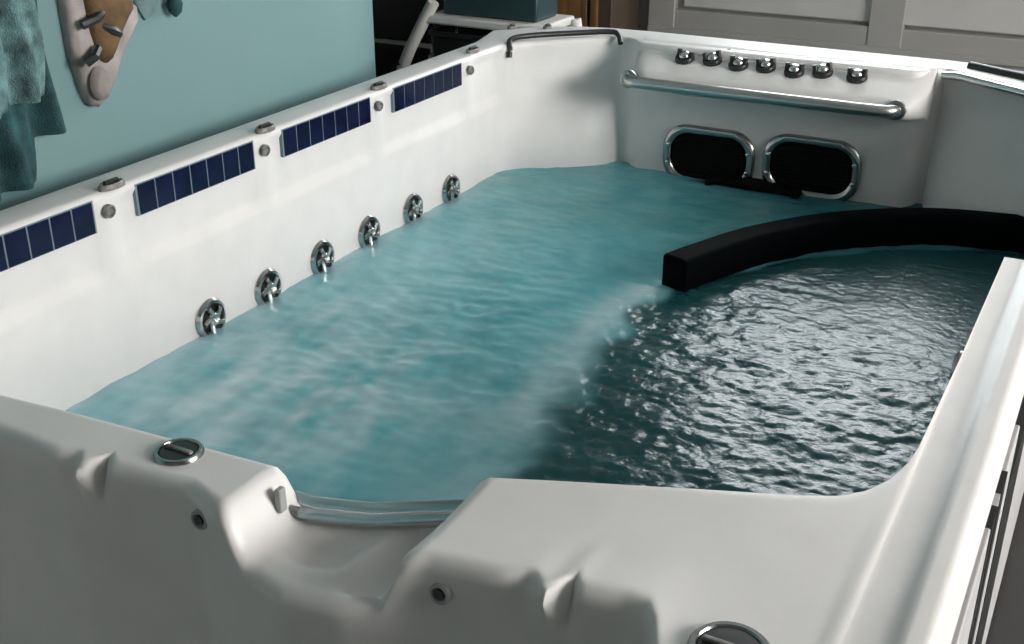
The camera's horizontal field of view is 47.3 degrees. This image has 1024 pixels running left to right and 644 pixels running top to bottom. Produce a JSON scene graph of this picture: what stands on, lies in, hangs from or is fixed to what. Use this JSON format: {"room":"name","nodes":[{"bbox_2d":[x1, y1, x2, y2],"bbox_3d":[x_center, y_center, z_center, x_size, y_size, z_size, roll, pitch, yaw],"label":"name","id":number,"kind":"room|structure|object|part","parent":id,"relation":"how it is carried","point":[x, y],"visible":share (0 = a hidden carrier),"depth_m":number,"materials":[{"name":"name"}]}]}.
{"room":"hot tub room","nodes":[
{"label":"hot tub room","id":0,"kind":"room"},
{"bbox_2d":[0,0,375,210],"bbox_3d":[-1.993,-0.722,2.113,0.627,4.050,7.225,10,27,21],"label":"wall","id":1,"kind":"structure","parent":0,"point":[212,68],"depth_m":3.81,"materials":[{"name":"teal paint"}]},
{"bbox_2d":[56,0,137,106],"bbox_3d":[-1.167,-0.869,3.379,0.094,0.480,0.263,13,28,25],"label":"wall hook rack","id":2,"kind":"object","parent":1,"relation":"attached to","point":[96,34],"visible":1,"depth_m":3.34,"materials":[{"name":"brown wood"}]},
{"bbox_2d":[133,0,182,19],"bbox_3d":[-1.075,-1.111,3.504,0.054,0.406,0.175,13,28,25],"label":"pendant","id":3,"kind":"object","parent":1,"relation":"attached to","point":[146,8],"visible":0.99,"depth_m":3.56,"materials":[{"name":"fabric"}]},
{"bbox_3d":[-1.103,-1.103,3.493,0.018,0.390,0.125,13,28,25],"label":"panel","id":4,"kind":"part","parent":3,"relation":"part of","materials":[{"name":"grey fabric"}]},
{"bbox_3d":[-1.413,-1.081,2.796,0.081,0.068,0.040,13,28,25],"label":"hook","id":5,"kind":"object","parent":1,"relation":"attached to","visible":0},
{"bbox_2d":[0,0,65,201],"bbox_3d":[-1.381,-0.698,3.025,0.076,0.855,0.438,13,28,25],"label":"towel","id":6,"kind":"object","parent":5,"relation":"hanging from","point":[20,125],"visible":0.63,"depth_m":3.20,"materials":[{"name":"teal fabric"}]},
{"bbox_2d":[0,0,44,118],"bbox_3d":[-1.356,-0.777,2.909,0.098,0.615,0.413,13,28,25],"label":"towel","id":7,"kind":"object","parent":6,"relation":"on","point":[22,55],"visible":1,"depth_m":3.07,"materials":[{"name":"teal fabric"}]},
{"bbox_2d":[638,0,1023,37],"bbox_3d":[3.282,-2.173,5.275,9.200,4.050,0.150,13,28,25],"label":"wall","id":8,"kind":"structure","parent":0,"point":[643,4],"depth_m":6.50,"materials":[{"name":"grey paint"}]},
{"bbox_2d":[684,0,871,21],"bbox_3d":[1.451,-1.454,6.573,1.060,1.360,0.030,13,28,25],"label":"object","id":9,"kind":"structure","parent":8,"relation":"attached to","point":[848,10],"depth_m":6.37,"materials":[{"name":"white"}]},
{"bbox_2d":[647,0,1023,71],"bbox_3d":[2.631,-1.185,5.975,4.160,1.670,0.070,13,28,25],"label":"trim","id":10,"kind":"structure","parent":8,"relation":"attached to","point":[886,32],"depth_m":6.26,"materials":[{"name":"grey paint"}]},
{"bbox_2d":[904,0,1023,35],"bbox_3d":[2.592,-1.199,6.017,1.210,1.360,0.030,13,28,25],"label":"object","id":11,"kind":"structure","parent":8,"relation":"attached to","point":[988,16],"depth_m":5.98,"materials":[{"name":"white"}]},
{"bbox_2d":[985,493,1023,643],"bbox_3d":[1.097,1.413,2.436,9.200,0.100,9.100,13,28,25],"label":"floor","id":12,"kind":"structure","parent":0,"point":[1007,621],"depth_m":3.56,"materials":[{"name":"tile"}]},
{"bbox_2d":[372,0,443,76],"bbox_3d":[-0.615,-1.718,7.219,0.640,1.600,0.552,13,28,25],"label":"cabinet","id":13,"kind":"object","parent":12,"relation":"on","point":[394,21],"visible":0.21,"depth_m":6.91,"materials":[{"name":"black paint"}]},
{"bbox_3d":[-0.740,-2.010,6.829,0.600,0.705,0.020,13,28,25],"label":"door","id":14,"kind":"part","parent":13,"relation":"part of","materials":[{"name":"black paint"}]},
{"bbox_3d":[-0.740,-1.305,7.153,0.600,0.785,0.020,13,28,25],"label":"door","id":15,"kind":"part","parent":13,"relation":"part of","materials":[{"name":"black paint"}]},
{"bbox_2d":[396,0,581,69],"bbox_3d":[-0.115,-1.112,6.324,1.034,1.247,0.384,13,28,25],"label":"rack","id":16,"kind":"object","parent":12,"relation":"on","point":[428,15],"visible":0.25,"depth_m":6.03,"materials":[{"name":"white paint"}]},
{"bbox_3d":[-0.514,-1.125,6.353,0.298,1.247,0.064,13,28,25],"label":"leg","id":17,"kind":"part","parent":16,"relation":"part of","materials":[{"name":"white paint"}]},
{"bbox_3d":[-0.363,-1.243,6.610,0.298,1.247,0.064,13,28,25],"label":"leg","id":18,"kind":"part","parent":16,"relation":"part of","materials":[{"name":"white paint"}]},
{"bbox_2d":[428,25,493,56],"bbox_3d":[-0.101,-1.393,6.187,0.630,0.289,0.310,13,28,25],"label":"storage bin","id":19,"kind":"object","parent":16,"relation":"on","point":[445,38],"visible":0.23,"depth_m":6.13,"materials":[{"name":"black plastic"}]},
{"bbox_2d":[443,0,556,22],"bbox_3d":[-0.062,-1.671,6.036,0.580,0.169,0.260,13,28,25],"label":"storage box","id":20,"kind":"object","parent":16,"relation":"on","point":[535,11],"visible":1,"depth_m":5.93,"materials":[{"name":"teal plastic"}]},
{"bbox_2d":[426,10,573,29],"bbox_3d":[-0.066,-1.573,6.083,0.700,0.045,0.360,13,28,25],"label":"shelf","id":21,"kind":"object","parent":16,"relation":"attached to","point":[432,17],"depth_m":5.98,"materials":[{"name":"white paint"}]},
{"bbox_3d":[0.358,-1.041,6.277,0.133,1.156,0.061,13,28,25],"label":"leg","id":22,"kind":"part","parent":16,"relation":"part of","materials":[{"name":"white paint"}]},
{"bbox_2d":[0,23,1023,643],"bbox_3d":[-0.238,0.462,2.827,2.545,1.261,6.005,13,28,25],"label":"spa","id":23,"kind":"object","parent":12,"relation":"on","point":[111,533],"visible":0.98,"depth_m":2.16,"materials":[{"name":"white plastic"}]},
{"bbox_2d":[202,304,220,332],"bbox_3d":[-0.936,-0.012,3.640,0.004,0.093,0.093,13,28,25],"label":"jet nozzle","id":24,"kind":"object","parent":23,"relation":"on","point":[211,313],"depth_m":3.62,"materials":[{"name":"silver metal"}]},
{"bbox_2d":[261,274,276,301],"bbox_3d":[-0.804,-0.112,3.860,0.004,0.093,0.093,13,28,25],"label":"jet nozzle","id":25,"kind":"object","parent":23,"relation":"on","point":[268,281],"depth_m":3.85,"materials":[{"name":"silver metal"}]},
{"bbox_2d":[316,245,329,270],"bbox_3d":[-0.666,-0.224,4.104,0.004,0.093,0.093,13,28,25],"label":"jet nozzle","id":26,"kind":"object","parent":23,"relation":"on","point":[322,251],"depth_m":4.09,"materials":[{"name":"silver metal"}]},
{"bbox_2d":[364,220,373,244],"bbox_3d":[-0.531,-0.332,4.339,0.004,0.093,0.093,13,28,25],"label":"jet nozzle","id":27,"kind":"object","parent":23,"relation":"on","point":[368,224],"depth_m":4.32,"materials":[{"name":"silver metal"}]},
{"bbox_2d":[408,198,416,220],"bbox_3d":[-0.388,-0.439,4.572,0.004,0.093,0.093,13,28,25],"label":"jet nozzle","id":28,"kind":"object","parent":23,"relation":"on","point":[412,202],"depth_m":4.55,"materials":[{"name":"silver metal"}]},
{"bbox_2d":[447,179,454,200],"bbox_3d":[-0.252,-0.542,4.797,0.004,0.093,0.093,13,28,25],"label":"jet nozzle","id":29,"kind":"object","parent":23,"relation":"on","point":[450,182],"depth_m":4.77,"materials":[{"name":"silver metal"}]},
{"bbox_2d":[65,161,1023,501],"bbox_3d":[0.231,0.306,3.638,2.277,0.508,3.817,13,28,25],"label":"water","id":30,"kind":"object","parent":23,"relation":"in","point":[525,325],"visible":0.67,"depth_m":3.50,"materials":[{"name":"teal liquid"}]},
{"bbox_2d":[662,208,1023,291],"bbox_3d":[1.202,-0.280,4.218,1.469,0.140,0.330,-6,25,-13],"label":"bar","id":31,"kind":"object","parent":30,"relation":"on","point":[694,265],"visible":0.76,"depth_m":4.25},
{"bbox_3d":[0.221,-1.208,5.061,0.527,0.089,0.103,-6,25,-14],"label":"corner rail","id":32,"kind":"part","parent":23,"relation":"part of","materials":[{"name":"silver metal"}]},
{"bbox_3d":[0.721,-1.101,4.878,0.082,0.048,0.079,13,28,25],"label":"control knob","id":33,"kind":"part","parent":23,"relation":"part of","materials":[{"name":"black plastic"}]},
{"bbox_2d":[672,134,745,177],"bbox_3d":[0.841,-0.705,5.025,0.332,0.186,0.009,13,28,25],"label":"grille","id":34,"kind":"object","parent":23,"relation":"attached to","point":[693,155],"depth_m":5.02,"materials":[{"name":"black"}]},
{"bbox_3d":[0.828,-1.083,4.832,0.082,0.048,0.079,13,28,25],"label":"control knob","id":35,"kind":"part","parent":23,"relation":"part of","materials":[{"name":"black plastic"}]},
{"bbox_3d":[0.924,-1.050,4.773,0.082,0.048,0.079,13,28,25],"label":"control knob","id":36,"kind":"part","parent":23,"relation":"part of","materials":[{"name":"black plastic"}]},
{"bbox_3d":[1.027,-1.033,4.729,0.082,0.048,0.079,13,28,25],"label":"control knob","id":37,"kind":"part","parent":23,"relation":"part of","materials":[{"name":"black plastic"}]},
{"bbox_3d":[1.127,-1.000,4.670,0.082,0.048,0.079,13,28,25],"label":"control knob","id":38,"kind":"part","parent":23,"relation":"part of","materials":[{"name":"black plastic"}]},
{"bbox_2d":[771,144,850,192],"bbox_3d":[1.232,-0.633,4.827,0.332,0.186,0.009,13,28,25],"label":"grille","id":39,"kind":"object","parent":23,"relation":"attached to","point":[808,168],"depth_m":4.82,"materials":[{"name":"black"}]},
{"bbox_3d":[1.231,-0.992,4.634,0.082,0.048,0.079,13,28,25],"label":"control knob","id":40,"kind":"part","parent":23,"relation":"part of","materials":[{"name":"black plastic"}]},
{"bbox_3d":[1.348,-0.959,4.570,0.082,0.048,0.079,13,28,25],"label":"control knob","id":41,"kind":"part","parent":23,"relation":"part of","materials":[{"name":"black plastic"}]},
{"bbox_3d":[0.646,0.928,1.924,0.023,1.168,0.410,13,28,25],"label":"panel","id":42,"kind":"part","parent":23,"relation":"part of","materials":[{"name":"white plastic"}]},
{"bbox_3d":[1.791,-0.860,4.308,0.064,0.041,0.536,-11,27,-22],"label":"corner rail","id":43,"kind":"part","parent":23,"relation":"part of","materials":[{"name":"silver metal"}]},
{"bbox_3d":[0.760,0.840,2.116,0.024,1.168,0.070,13,28,25],"label":"corner post","id":44,"kind":"part","parent":23,"relation":"part of","materials":[{"name":"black plastic"}]},
{"bbox_3d":[0.815,0.798,2.208,0.024,1.168,0.080,13,28,25],"label":"corner post","id":45,"kind":"part","parent":23,"relation":"part of","materials":[{"name":"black plastic"}]},
{"bbox_3d":[0.786,0.820,2.160,0.023,1.168,0.040,13,28,25],"label":"panel","id":46,"kind":"part","parent":23,"relation":"part of","materials":[{"name":"white plastic"}]},
{"bbox_3d":[0.875,0.750,2.312,0.023,1.168,0.180,13,28,25],"label":"panel","id":47,"kind":"part","parent":23,"relation":"part of","materials":[{"name":"white plastic"}]},
{"bbox_3d":[1.022,0.699,2.589,0.024,1.030,0.440,13,28,25],"label":"corner post","id":48,"kind":"part","parent":23,"relation":"part of","materials":[{"name":"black plastic"}]},
{"bbox_3d":[1.652,0.145,3.630,0.023,1.168,2.230,13,28,25],"label":"panel","id":49,"kind":"part","parent":23,"relation":"part of","materials":[{"name":"white plastic"}]},
{"bbox_2d":[557,0,638,29],"bbox_3d":[0.292,-1.636,6.860,0.780,1.750,0.430,13,28,25],"label":"tall cabinet","id":50,"kind":"object","parent":12,"relation":"on","point":[620,14],"visible":0.02,"depth_m":6.51,"materials":[{"name":"brown wood"}]},
{"bbox_3d":[0.314,-1.565,6.634,0.240,1.650,0.025,13,28,25],"label":"door","id":51,"kind":"part","parent":50,"relation":"part of","materials":[{"name":"brown wood"}]}
]}

